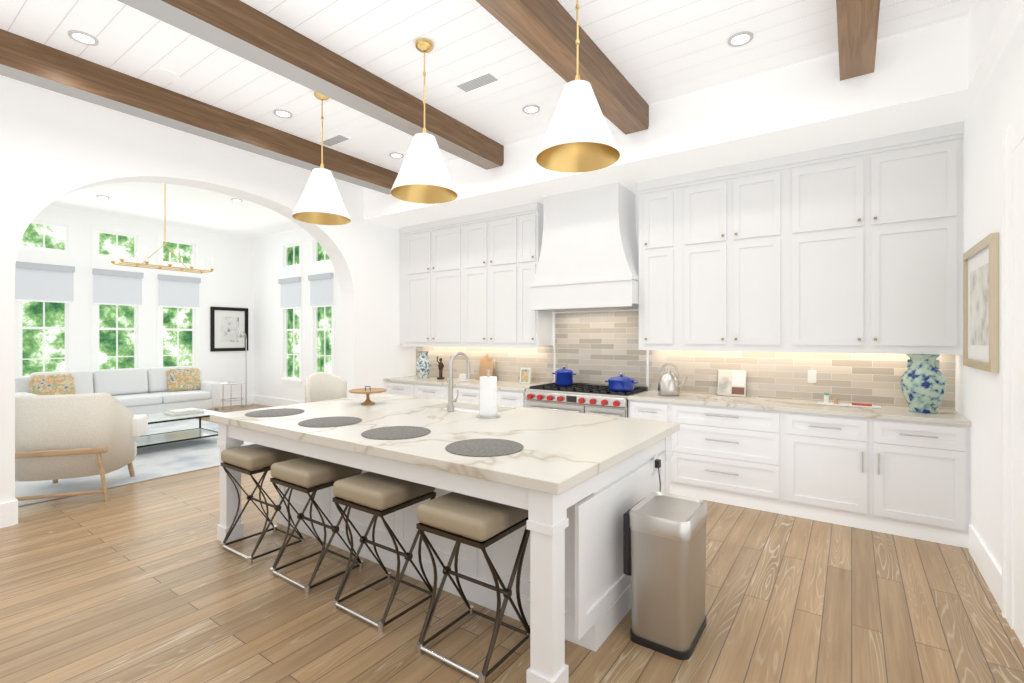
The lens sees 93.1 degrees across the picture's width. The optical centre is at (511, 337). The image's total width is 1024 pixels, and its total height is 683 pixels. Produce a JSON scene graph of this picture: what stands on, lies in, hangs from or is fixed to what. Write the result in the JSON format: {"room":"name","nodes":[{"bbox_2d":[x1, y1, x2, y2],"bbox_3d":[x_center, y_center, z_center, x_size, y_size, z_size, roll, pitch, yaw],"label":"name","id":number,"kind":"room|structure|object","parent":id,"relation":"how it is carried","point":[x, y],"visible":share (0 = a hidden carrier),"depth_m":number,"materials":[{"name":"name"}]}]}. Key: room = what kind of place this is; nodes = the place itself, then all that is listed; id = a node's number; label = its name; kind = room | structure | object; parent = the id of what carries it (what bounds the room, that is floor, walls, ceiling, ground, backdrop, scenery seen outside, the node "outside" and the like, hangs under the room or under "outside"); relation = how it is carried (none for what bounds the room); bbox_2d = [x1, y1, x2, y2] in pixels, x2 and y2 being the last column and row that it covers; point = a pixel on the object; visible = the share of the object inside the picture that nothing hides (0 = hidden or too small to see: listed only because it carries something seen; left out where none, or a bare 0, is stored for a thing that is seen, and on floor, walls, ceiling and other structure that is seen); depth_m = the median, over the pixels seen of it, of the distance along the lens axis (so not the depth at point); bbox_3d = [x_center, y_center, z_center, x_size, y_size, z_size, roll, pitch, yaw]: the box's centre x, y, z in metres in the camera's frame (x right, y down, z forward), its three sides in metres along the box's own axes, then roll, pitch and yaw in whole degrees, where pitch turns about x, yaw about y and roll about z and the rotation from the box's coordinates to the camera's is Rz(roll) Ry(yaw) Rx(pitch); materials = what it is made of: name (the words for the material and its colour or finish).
{"room":"kitchen","nodes":[
{"label":"kitchen","id":0,"kind":"room"},
{"bbox_2d":[19,205,252,406],"bbox_3d":[-8.252,-0.425,7.902,0.216,3.850,8.280,0,0,35],"label":"wall","id":1,"kind":"structure","parent":0,"point":[227,281],"depth_m":10.12,"materials":[{"name":"white paint"}]},
{"bbox_2d":[15,261,74,302],"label":"shades","id":2,"kind":"object","parent":1,"relation":"attached to","point":[37,282],"depth_m":8.18,"materials":[{"name":"grey fabric"}]},
{"bbox_2d":[15,216,199,375],"bbox_3d":[-8.215,-0.515,7.816,0.145,3.030,5.800,0,0,35],"label":"window frames","id":3,"kind":"structure","parent":1,"relation":"in","point":[41,336],"depth_m":8.90,"materials":[{"name":"white paint"}]},
{"bbox_2d":[92,268,143,305],"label":"shades","id":4,"kind":"object","parent":1,"relation":"attached to","point":[110,287],"depth_m":8.99,"materials":[{"name":"grey fabric"}]},
{"bbox_2d":[158,274,200,308],"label":"shades","id":5,"kind":"object","parent":1,"relation":"attached to","point":[173,291],"depth_m":9.81,"materials":[{"name":"grey fabric"}]},
{"bbox_2d":[210,307,247,351],"bbox_3d":[-6.194,-0.180,10.649,0.033,0.960,0.780,0,0,35],"label":"picture frame","id":6,"kind":"object","parent":1,"relation":"attached to","point":[227,324],"visible":0.9,"depth_m":10.61,"materials":[{"name":"black wood"}]},
{"bbox_2d":[48,182,301,238],"bbox_3d":[-6.022,-2.300,6.219,5.400,0.100,8.080,0,0,35],"label":"ceiling","id":7,"kind":"structure","parent":0,"point":[200,209],"depth_m":8.39,"materials":[{"name":"white paint"}]},
{"bbox_2d":[110,183,213,273],"bbox_3d":[-4.688,-1.591,6.554,0.372,1.316,1.089,0,0,35],"label":"chandelier","id":8,"kind":"object","parent":7,"relation":"hanging from","point":[181,269],"visible":0.98,"depth_m":6.55,"materials":[{"name":"gold metal"}]},
{"bbox_2d":[0,75,415,527],"bbox_3d":[-3.688,-0.425,4.584,0.336,3.850,8.480,0,0,35],"label":"wall","id":9,"kind":"structure","parent":0,"point":[54,145],"depth_m":4.67,"materials":[{"name":"white paint"}]},
{"bbox_2d":[253,228,339,406],"bbox_3d":[-3.652,-0.425,9.604,5.400,3.850,0.216,0,0,35],"label":"wall","id":10,"kind":"structure","parent":0,"point":[269,389],"depth_m":10.55,"materials":[{"name":"white paint"}]},
{"bbox_2d":[278,277,300,308],"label":"shades","id":11,"kind":"object","parent":10,"relation":"attached to","point":[289,287],"depth_m":10.12,"materials":[{"name":"grey fabric"}]},
{"bbox_2d":[279,236,334,385],"bbox_3d":[-3.714,-0.515,9.550,2.980,3.030,0.145,0,0,35],"label":"window frames","id":12,"kind":"structure","parent":10,"relation":"in","point":[324,339],"depth_m":9.93,"materials":[{"name":"white paint"}]},
{"bbox_2d":[308,273,332,307],"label":"shades","id":13,"kind":"object","parent":10,"relation":"attached to","point":[321,285],"depth_m":9.48,"materials":[{"name":"grey fabric"}]},
{"bbox_2d":[0,0,972,172],"bbox_3d":[-1.454,-2.150,2.178,6.120,0.100,6.700,0,0,35],"label":"ceiling","id":14,"kind":"structure","parent":0,"point":[655,51],"depth_m":3.54,"materials":[{"name":"white wood"}]},
{"bbox_2d":[68,30,98,45],"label":"recessed light","id":15,"kind":"object","parent":14,"relation":"in","point":[79,36],"depth_m":3.39,"materials":[{"name":"white"}]},
{"bbox_2d":[148,68,178,81],"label":"ceiling speaker","id":16,"kind":"object","parent":14,"relation":"in","point":[162,74],"depth_m":3.86,"materials":[{"name":"white"}]},
{"bbox_2d":[0,29,397,193],"bbox_3d":[-3.420,-1.980,3.555,0.200,0.239,6.697,0,0,35],"label":"beam","id":17,"kind":"structure","parent":14,"relation":"attached to","point":[28,61],"depth_m":4.11,"materials":[{"name":"brown wood"}]},
{"bbox_2d":[273,109,292,117],"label":"recessed light","id":18,"kind":"object","parent":14,"relation":"in","point":[281,113],"depth_m":4.53,"materials":[{"name":"white"}]},
{"bbox_2d":[117,0,503,169],"bbox_3d":[-2.092,-1.980,2.626,0.200,0.239,6.697,0,0,35],"label":"beam","id":19,"kind":"structure","parent":14,"relation":"attached to","point":[239,28],"depth_m":3.47,"materials":[{"name":"brown wood"}]},
{"bbox_2d":[292,91,350,224],"bbox_3d":[-1.633,-1.560,4.171,0.476,1.079,0.476,0,0,35],"label":"pendant light","id":20,"kind":"object","parent":14,"relation":"hanging from","point":[320,202],"visible":1,"depth_m":4.08,"materials":[{"name":"white metal"}]},
{"bbox_2d":[318,133,351,146],"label":"air vent","id":21,"kind":"object","parent":14,"relation":"in","point":[333,140],"depth_m":5.14,"materials":[{"name":"white metal"}]},
{"bbox_2d":[389,152,403,158],"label":"recessed light","id":22,"kind":"object","parent":14,"relation":"in","point":[396,155],"depth_m":5.58,"materials":[{"name":"white"}]},
{"bbox_2d":[390,38,457,203],"bbox_3d":[-0.625,-1.560,3.465,0.476,1.079,0.476,0,0,35],"label":"pendant light","id":23,"kind":"object","parent":14,"relation":"hanging from","point":[423,176],"visible":1,"depth_m":3.38,"materials":[{"name":"white metal"}]},
{"bbox_2d":[454,71,500,92],"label":"air vent","id":24,"kind":"object","parent":14,"relation":"in","point":[484,79],"depth_m":3.97,"materials":[{"name":"white metal"}]},
{"bbox_2d":[522,105,539,113],"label":"recessed light","id":25,"kind":"object","parent":14,"relation":"in","point":[528,109],"depth_m":4.45,"materials":[{"name":"white"}]},
{"bbox_2d":[476,0,648,134],"bbox_3d":[-0.765,-1.980,1.696,0.200,0.239,6.697,0,0,35],"label":"beam","id":26,"kind":"structure","parent":14,"relation":"attached to","point":[545,31],"depth_m":3.26,"materials":[{"name":"brown wood"}]},
{"bbox_2d":[536,0,619,172],"bbox_3d":[0.374,-1.560,2.766,0.476,1.079,0.476,0,0,35],"label":"pendant light","id":27,"kind":"object","parent":14,"relation":"hanging from","point":[578,138],"visible":1,"depth_m":2.68,"materials":[{"name":"white metal"}]},
{"bbox_2d":[728,31,752,46],"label":"recessed light","id":28,"kind":"object","parent":14,"relation":"in","point":[739,39],"depth_m":3.40,"materials":[{"name":"white"}]},
{"bbox_2d":[836,0,879,80],"bbox_3d":[0.570,-1.980,0.761,0.200,0.239,6.697,0,0,35],"label":"beam","id":29,"kind":"structure","parent":14,"relation":"attached to","point":[857,24],"depth_m":2.99,"materials":[{"name":"brown wood"}]},
{"bbox_2d":[0,403,1023,682],"bbox_3d":[-3.364,1.560,4.358,12.690,0.120,8.880,0,0,35],"label":"floor","id":30,"kind":"structure","parent":0,"point":[146,581],"depth_m":2.65,"materials":[{"name":"brown wood"}]},
{"bbox_2d":[15,392,147,501],"bbox_3d":[-4.214,1.012,4.730,0.857,0.984,0.940,0,0,-19],"label":"armchair","id":31,"kind":"object","parent":30,"relation":"on","point":[64,436],"visible":0.98,"depth_m":4.41,"materials":[{"name":"beige fabric"}]},
{"bbox_2d":[15,366,220,414],"bbox_3d":[-6.798,1.029,8.545,0.980,0.942,2.760,0,0,35],"label":"sofa","id":32,"kind":"object","parent":30,"relation":"on","point":[140,391],"visible":0.62,"depth_m":8.63,"materials":[{"name":"fabric"}]},
{"bbox_2d":[15,419,254,506],"bbox_3d":[-5.513,1.494,6.423,4.300,0.012,3.700,0,0,35],"label":"rug","id":33,"kind":"object","parent":30,"relation":"on","point":[160,461],"visible":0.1,"depth_m":5.68,"materials":[{"name":"grey carpet"}]},
{"bbox_2d":[135,408,221,447],"bbox_3d":[-4.773,1.258,6.565,0.750,0.485,1.320,0,0,35],"label":"coffee table","id":34,"kind":"object","parent":33,"relation":"on","point":[172,436],"visible":0.44,"depth_m":6.66,"materials":[{"name":"clear glass"}]},
{"bbox_2d":[220,378,244,409],"bbox_3d":[-5.820,1.175,10.082,0.490,0.650,0.490,0,0,35],"label":"side table","id":35,"kind":"object","parent":30,"relation":"on","point":[230,382],"visible":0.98,"depth_m":10.05,"materials":[{"name":"silver metal"}]},
{"bbox_2d":[237,332,252,406],"bbox_3d":[-5.823,0.686,10.544,0.425,1.629,0.425,0,0,35],"label":"floor lamp","id":36,"kind":"object","parent":30,"relation":"on","point":[240,335],"visible":1,"depth_m":10.66,"materials":[{"name":"silver metal"}]},
{"bbox_2d":[220,444,304,563],"bbox_3d":[-1.790,1.147,3.494,0.420,0.705,0.410,0,0,35],"label":"stool","id":37,"kind":"object","parent":30,"relation":"on","point":[253,457],"visible":0.96,"depth_m":3.38,"materials":[{"name":"brown metal"}]},
{"bbox_2d":[270,456,362,593],"bbox_3d":[-1.249,1.147,3.115,0.420,0.705,0.410,0,0,35],"label":"stool","id":38,"kind":"object","parent":30,"relation":"on","point":[311,474],"visible":0.81,"depth_m":3.01,"materials":[{"name":"brown metal"}]},
{"bbox_2d":[305,372,346,402],"bbox_3d":[-1.903,0.935,5.080,0.465,1.131,0.498,0,0,35],"label":"counter chair","id":39,"kind":"object","parent":30,"relation":"on","point":[322,386],"visible":0.21,"depth_m":5.22,"materials":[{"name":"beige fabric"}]},
{"bbox_2d":[332,471,435,632],"bbox_3d":[-0.717,1.147,2.742,0.420,0.705,0.410,0,0,35],"label":"stool","id":40,"kind":"object","parent":30,"relation":"on","point":[377,493],"visible":0.81,"depth_m":2.64,"materials":[{"name":"brown metal"}]},
{"bbox_2d":[385,383,414,396],"bbox_3d":[-1.405,1.060,7.038,0.616,0.880,0.633,0,0,35],"label":"base cabinet","id":41,"kind":"object","parent":30,"relation":"on","point":[406,389],"depth_m":6.75,"materials":[{"name":"white paint"}]},
{"bbox_2d":[415,383,446,399],"bbox_3d":[-0.907,1.060,6.689,0.600,0.880,0.633,0,0,35],"label":"base cabinet","id":42,"kind":"object","parent":30,"relation":"on","point":[426,390],"depth_m":6.43,"materials":[{"name":"white paint"}]},
{"bbox_2d":[383,375,547,390],"bbox_3d":[-0.665,0.602,6.512,2.432,0.035,0.645,0,0,35],"label":"countertop","id":43,"kind":"structure","parent":42,"relation":"on","point":[502,385],"depth_m":6.33,"materials":[{"name":"white stone"}]},
{"bbox_2d":[416,351,430,377],"bbox_3d":[-1.282,0.394,7.026,0.220,0.380,0.220,0,0,35],"label":"vase","id":44,"kind":"object","parent":43,"relation":"on","point":[423,365],"visible":1,"depth_m":6.96,"materials":[{"name":"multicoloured ceramic"}]},
{"bbox_2d":[437,356,444,378],"bbox_3d":[-1.006,0.425,6.833,0.143,0.318,0.108,0,0,35],"label":"figurine","id":45,"kind":"object","parent":43,"relation":"on","point":[440,366],"visible":1,"depth_m":6.81,"materials":[{"name":"brown wood"}]},
{"bbox_2d":[458,374,467,381],"bbox_3d":[-0.639,0.536,6.480,0.160,0.097,0.057,0,0,35],"label":"tablet stand","id":46,"kind":"object","parent":43,"relation":"on","point":[462,377],"visible":0.77,"depth_m":6.47,"materials":[{"name":"white"}]},
{"bbox_2d":[478,354,493,379],"bbox_3d":[-0.349,0.405,6.563,0.260,0.357,0.123,0,0,35],"label":"cutting boards","id":47,"kind":"object","parent":43,"relation":"on","point":[486,363],"visible":0.75,"depth_m":6.55,"materials":[{"name":"brown wood"}]},
{"bbox_2d":[520,368,530,383],"bbox_3d":[0.170,0.484,6.136,0.150,0.200,0.047,0,0,35],"label":"picture frame","id":48,"kind":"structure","parent":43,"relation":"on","point":[525,375],"depth_m":6.12,"materials":[{"name":"paper"}]},
{"bbox_2d":[217,422,672,682],"bbox_3d":[-0.547,1.060,3.420,2.895,0.880,1.589,0,0,35],"label":"kitchen island","id":49,"kind":"object","parent":30,"relation":"on","point":[577,486],"depth_m":2.53,"materials":[{"name":"wood"}]},
{"bbox_2d":[210,394,447,437],"bbox_3d":[-1.371,0.595,3.987,0.980,0.050,1.640,0,0,35],"label":"island countertop","id":50,"kind":"structure","parent":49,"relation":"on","point":[347,407],"depth_m":3.79,"materials":[{"name":"white stone"}]},
{"bbox_2d":[245,408,304,416],"bbox_3d":[-1.789,0.568,3.670,0.405,0.004,0.405,0,0,20],"label":"placemat","id":51,"kind":"object","parent":50,"relation":"on","point":[283,411],"depth_m":3.66,"materials":[{"name":"grey fabric"}]},
{"bbox_2d":[298,416,361,426],"bbox_3d":[-1.223,0.568,3.274,0.405,0.004,0.405,0,0,32],"label":"placemat","id":52,"kind":"object","parent":50,"relation":"on","point":[340,420],"depth_m":3.27,"materials":[{"name":"grey fabric"}]},
{"bbox_2d":[349,386,386,404],"bbox_3d":[-1.236,0.493,4.162,0.316,0.152,0.316,0,0,35],"label":"cake stand","id":53,"kind":"object","parent":50,"relation":"on","point":[367,392],"visible":1,"depth_m":4.14,"materials":[{"name":"brown wood"}]},
{"bbox_2d":[282,402,517,453],"bbox_3d":[-0.675,0.595,3.500,0.720,0.050,1.640,0,0,35],"label":"island countertop","id":54,"kind":"structure","parent":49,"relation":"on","point":[339,437],"depth_m":3.18,"materials":[{"name":"white stone"}]},
{"bbox_2d":[447,352,469,411],"bbox_3d":[-0.394,0.341,3.815,0.114,0.457,0.255,0,0,35],"label":"faucet","id":55,"kind":"object","parent":54,"relation":"on","point":[450,405],"visible":1,"depth_m":3.74,"materials":[{"name":"silver metal"}]},
{"bbox_2d":[438,406,497,413],"bbox_3d":[-0.353,0.704,3.959,0.740,0.192,0.380,0,0,35],"label":"sink","id":56,"kind":"object","parent":54,"relation":"in","point":[475,408],"depth_m":4.18,"materials":[{"name":"white ceramic"}]},
{"bbox_2d":[354,407,679,497],"bbox_3d":[0.136,0.595,2.932,1.260,0.050,1.640,0,0,35],"label":"island countertop","id":57,"kind":"structure","parent":49,"relation":"on","point":[562,450],"depth_m":2.56,"materials":[{"name":"white stone"}]},
{"bbox_2d":[361,426,430,439],"bbox_3d":[-0.691,0.568,2.901,0.405,0.004,0.405,0,0,20],"label":"placemat","id":58,"kind":"object","parent":57,"relation":"on","point":[392,432],"depth_m":2.89,"materials":[{"name":"grey fabric"}]},
{"bbox_2d":[445,438,523,456],"bbox_3d":[-0.142,0.568,2.517,0.405,0.004,0.405,0,0,20],"label":"placemat","id":59,"kind":"object","parent":57,"relation":"on","point":[486,447],"depth_m":2.49,"materials":[{"name":"grey fabric"}]},
{"bbox_2d":[477,370,499,418],"bbox_3d":[-0.170,0.401,3.488,0.170,0.336,0.170,0,0,35],"label":"paper towel","id":60,"kind":"object","parent":57,"relation":"on","point":[488,398],"visible":1,"depth_m":3.44,"materials":[{"name":"white paper"}]},
{"bbox_2d":[447,387,479,402],"bbox_3d":[-0.334,1.060,6.288,0.800,0.880,0.633,0,0,35],"label":"base cabinet","id":61,"kind":"object","parent":30,"relation":"on","point":[467,394],"depth_m":6.07,"materials":[{"name":"white paint"}]},
{"bbox_2d":[416,492,529,682],"bbox_3d":[-0.176,1.147,2.364,0.420,0.705,0.410,0,0,35],"label":"stool","id":62,"kind":"object","parent":30,"relation":"on","point":[462,518],"visible":0.94,"depth_m":2.27,"materials":[{"name":"brown metal"}]},
{"bbox_2d":[497,391,525,406],"bbox_3d":[0.164,1.060,5.939,0.416,0.880,0.633,0,0,35],"label":"base cabinet","id":63,"kind":"object","parent":30,"relation":"on","point":[508,398],"depth_m":5.67,"materials":[{"name":"white paint"}]},
{"bbox_2d":[525,381,647,417],"bbox_3d":[0.810,1.022,5.428,1.212,0.955,0.707,0,0,35],"label":"range","id":64,"kind":"object","parent":30,"relation":"on","point":[592,398],"visible":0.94,"depth_m":5.20,"materials":[{"name":"silver metal"}]},
{"bbox_2d":[552,366,575,385],"bbox_3d":[0.610,0.447,5.701,0.298,0.226,0.222,0,0,35],"label":"pot","id":65,"kind":"object","parent":64,"relation":"on","point":[563,376],"visible":1,"depth_m":5.62,"materials":[{"name":"blue metal"}]},
{"bbox_2d":[605,373,638,391],"bbox_3d":[1.161,0.469,5.145,0.358,0.181,0.282,0,0,35],"label":"pot","id":66,"kind":"object","parent":64,"relation":"on","point":[621,383],"visible":1,"depth_m":5.04,"materials":[{"name":"blue metal"}]},
{"bbox_2d":[628,399,670,492],"bbox_3d":[1.511,1.060,4.996,0.416,0.880,0.633,0,0,35],"label":"base cabinet","id":67,"kind":"object","parent":30,"relation":"on","point":[637,409],"depth_m":4.73,"materials":[{"name":"white paint"}]},
{"bbox_2d":[623,492,706,659],"bbox_3d":[0.790,1.180,2.493,0.335,0.640,0.410,0,0,35],"label":"trash can","id":68,"kind":"object","parent":30,"relation":"on","point":[664,550],"visible":1,"depth_m":2.34,"materials":[{"name":"silver metal"}]},
{"bbox_2d":[671,403,782,513],"bbox_3d":[2.068,1.060,4.606,0.945,0.880,0.633,0,0,35],"label":"base cabinet","id":69,"kind":"object","parent":30,"relation":"on","point":[777,439],"depth_m":4.32,"materials":[{"name":"white paint"}]},
{"bbox_2d":[783,411,969,547],"bbox_3d":[2.931,1.060,4.002,1.161,0.880,0.633,0,0,35],"label":"base cabinet","id":70,"kind":"object","parent":30,"relation":"on","point":[889,476],"depth_m":3.70,"materials":[{"name":"white paint"}]},
{"bbox_2d":[627,391,970,426],"bbox_3d":[2.370,0.602,4.387,2.522,0.035,0.645,0,0,35],"label":"countertop","id":71,"kind":"structure","parent":70,"relation":"on","point":[752,402],"depth_m":4.11,"materials":[{"name":"white stone"}]},
{"bbox_2d":[658,363,686,395],"bbox_3d":[1.623,0.421,4.906,0.293,0.327,0.221,0,0,35],"label":"kettle","id":72,"kind":"object","parent":71,"relation":"on","point":[669,384],"visible":1,"depth_m":4.85,"materials":[{"name":"silver metal"}]},
{"bbox_2d":[717,370,746,396],"bbox_3d":[2.192,0.456,4.840,0.260,0.256,0.081,0,0,35],"label":"cookbook","id":73,"kind":"object","parent":71,"relation":"on","point":[731,382],"visible":1,"depth_m":4.83,"materials":[{"name":"white paper"}]},
{"bbox_2d":[817,393,880,408],"bbox_3d":[2.870,0.533,4.143,0.450,0.102,0.120,0,0,35],"label":"tray","id":74,"kind":"object","parent":71,"relation":"on","point":[836,403],"depth_m":4.14,"materials":[{"name":"white"}]},
{"bbox_2d":[900,354,946,412],"bbox_3d":[3.233,0.359,3.816,0.280,0.450,0.280,0,0,35],"label":"vase","id":75,"kind":"object","parent":71,"relation":"on","point":[923,384],"visible":1,"depth_m":3.74,"materials":[{"name":"ceramic"}]},
{"bbox_2d":[364,0,1023,227],"bbox_3d":[-1.144,-1.910,2.559,6.190,0.580,7.680,0,0,35],"label":"wall","id":76,"kind":"structure","parent":0,"point":[931,76],"depth_m":3.88,"materials":[{"name":"white paint"}]},
{"bbox_2d":[552,194,955,409],"bbox_3d":[1.198,-0.425,5.729,6.390,3.850,0.200,0,0,35],"label":"wall","id":77,"kind":"structure","parent":0,"point":[637,232],"depth_m":5.46,"materials":[{"name":"white paint"}]},
{"bbox_2d":[400,222,431,344],"bbox_3d":[-1.301,-0.759,7.130,0.681,1.718,0.364,0,0,35],"label":"upper cabinet","id":78,"kind":"object","parent":77,"relation":"attached to","point":[415,240],"depth_m":6.97,"materials":[{"name":"white paint"}]},
{"bbox_2d":[432,216,463,344],"bbox_3d":[-0.791,-0.759,6.772,0.565,1.718,0.364,0,0,35],"label":"upper cabinet","id":79,"kind":"object","parent":77,"relation":"attached to","point":[447,234],"depth_m":6.61,"materials":[{"name":"white paint"}]},
{"bbox_2d":[464,211,487,344],"bbox_3d":[-0.379,-0.759,6.484,0.440,1.718,0.364,0,0,35],"label":"upper cabinet","id":80,"kind":"object","parent":77,"relation":"attached to","point":[475,225],"depth_m":6.33,"materials":[{"name":"white paint"}]},
{"bbox_2d":[488,206,515,344],"bbox_3d":[-0.015,-0.759,6.229,0.450,1.718,0.364,0,0,35],"label":"upper cabinet","id":81,"kind":"object","parent":77,"relation":"attached to","point":[501,222],"depth_m":6.09,"materials":[{"name":"white paint"}]},
{"bbox_2d":[516,202,552,347],"bbox_3d":[0.288,-0.759,6.017,0.290,1.718,0.364,0,0,35],"label":"upper cabinet","id":82,"kind":"object","parent":77,"relation":"attached to","point":[534,329],"depth_m":5.88,"materials":[{"name":"white paint"}]},
{"bbox_2d":[530,183,638,311],"bbox_3d":[0.867,-0.966,5.510,1.228,1.303,0.531,0,0,35],"label":"range hood","id":83,"kind":"object","parent":77,"relation":"attached to","point":[589,257],"visible":0.94,"depth_m":5.28,"materials":[{"name":"white paint"}]},
{"bbox_2d":[638,175,679,348],"bbox_3d":[1.593,-0.759,5.103,0.415,1.718,0.364,0,0,35],"label":"upper cabinet","id":84,"kind":"object","parent":77,"relation":"attached to","point":[659,199],"depth_m":4.95,"materials":[{"name":"white paint"}]},
{"bbox_2d":[680,154,787,348],"bbox_3d":[2.148,-0.759,4.715,0.940,1.718,0.364,0,0,35],"label":"upper cabinet","id":85,"kind":"object","parent":77,"relation":"attached to","point":[734,218],"depth_m":4.53,"materials":[{"name":"white paint"}]},
{"bbox_2d":[788,139,867,352],"bbox_3d":[2.770,-0.759,4.279,0.580,1.718,0.364,0,0,35],"label":"upper cabinet","id":86,"kind":"object","parent":77,"relation":"attached to","point":[855,247],"depth_m":4.12,"materials":[{"name":"white paint"}]},
{"bbox_2d":[868,121,963,352],"bbox_3d":[3.246,-0.759,3.946,0.581,1.718,0.364,0,0,35],"label":"upper cabinet","id":87,"kind":"object","parent":77,"relation":"attached to","point":[915,178],"depth_m":3.79,"materials":[{"name":"white paint"}]},
{"bbox_2d":[956,7,1023,646],"bbox_3d":[1.462,-0.425,0.734,0.226,3.850,8.080,0,0,35],"label":"wall","id":88,"kind":"structure","parent":0,"point":[990,406],"depth_m":2.73,"materials":[{"name":"white paint"}]},
{"bbox_2d":[963,232,998,372],"bbox_3d":[3.011,-0.200,3.129,0.033,0.800,0.860,0,0,35],"label":"picture frame","id":89,"kind":"object","parent":88,"relation":"attached to","point":[981,305],"visible":1,"depth_m":3.04,"materials":[{"name":"beige"}]}
]}

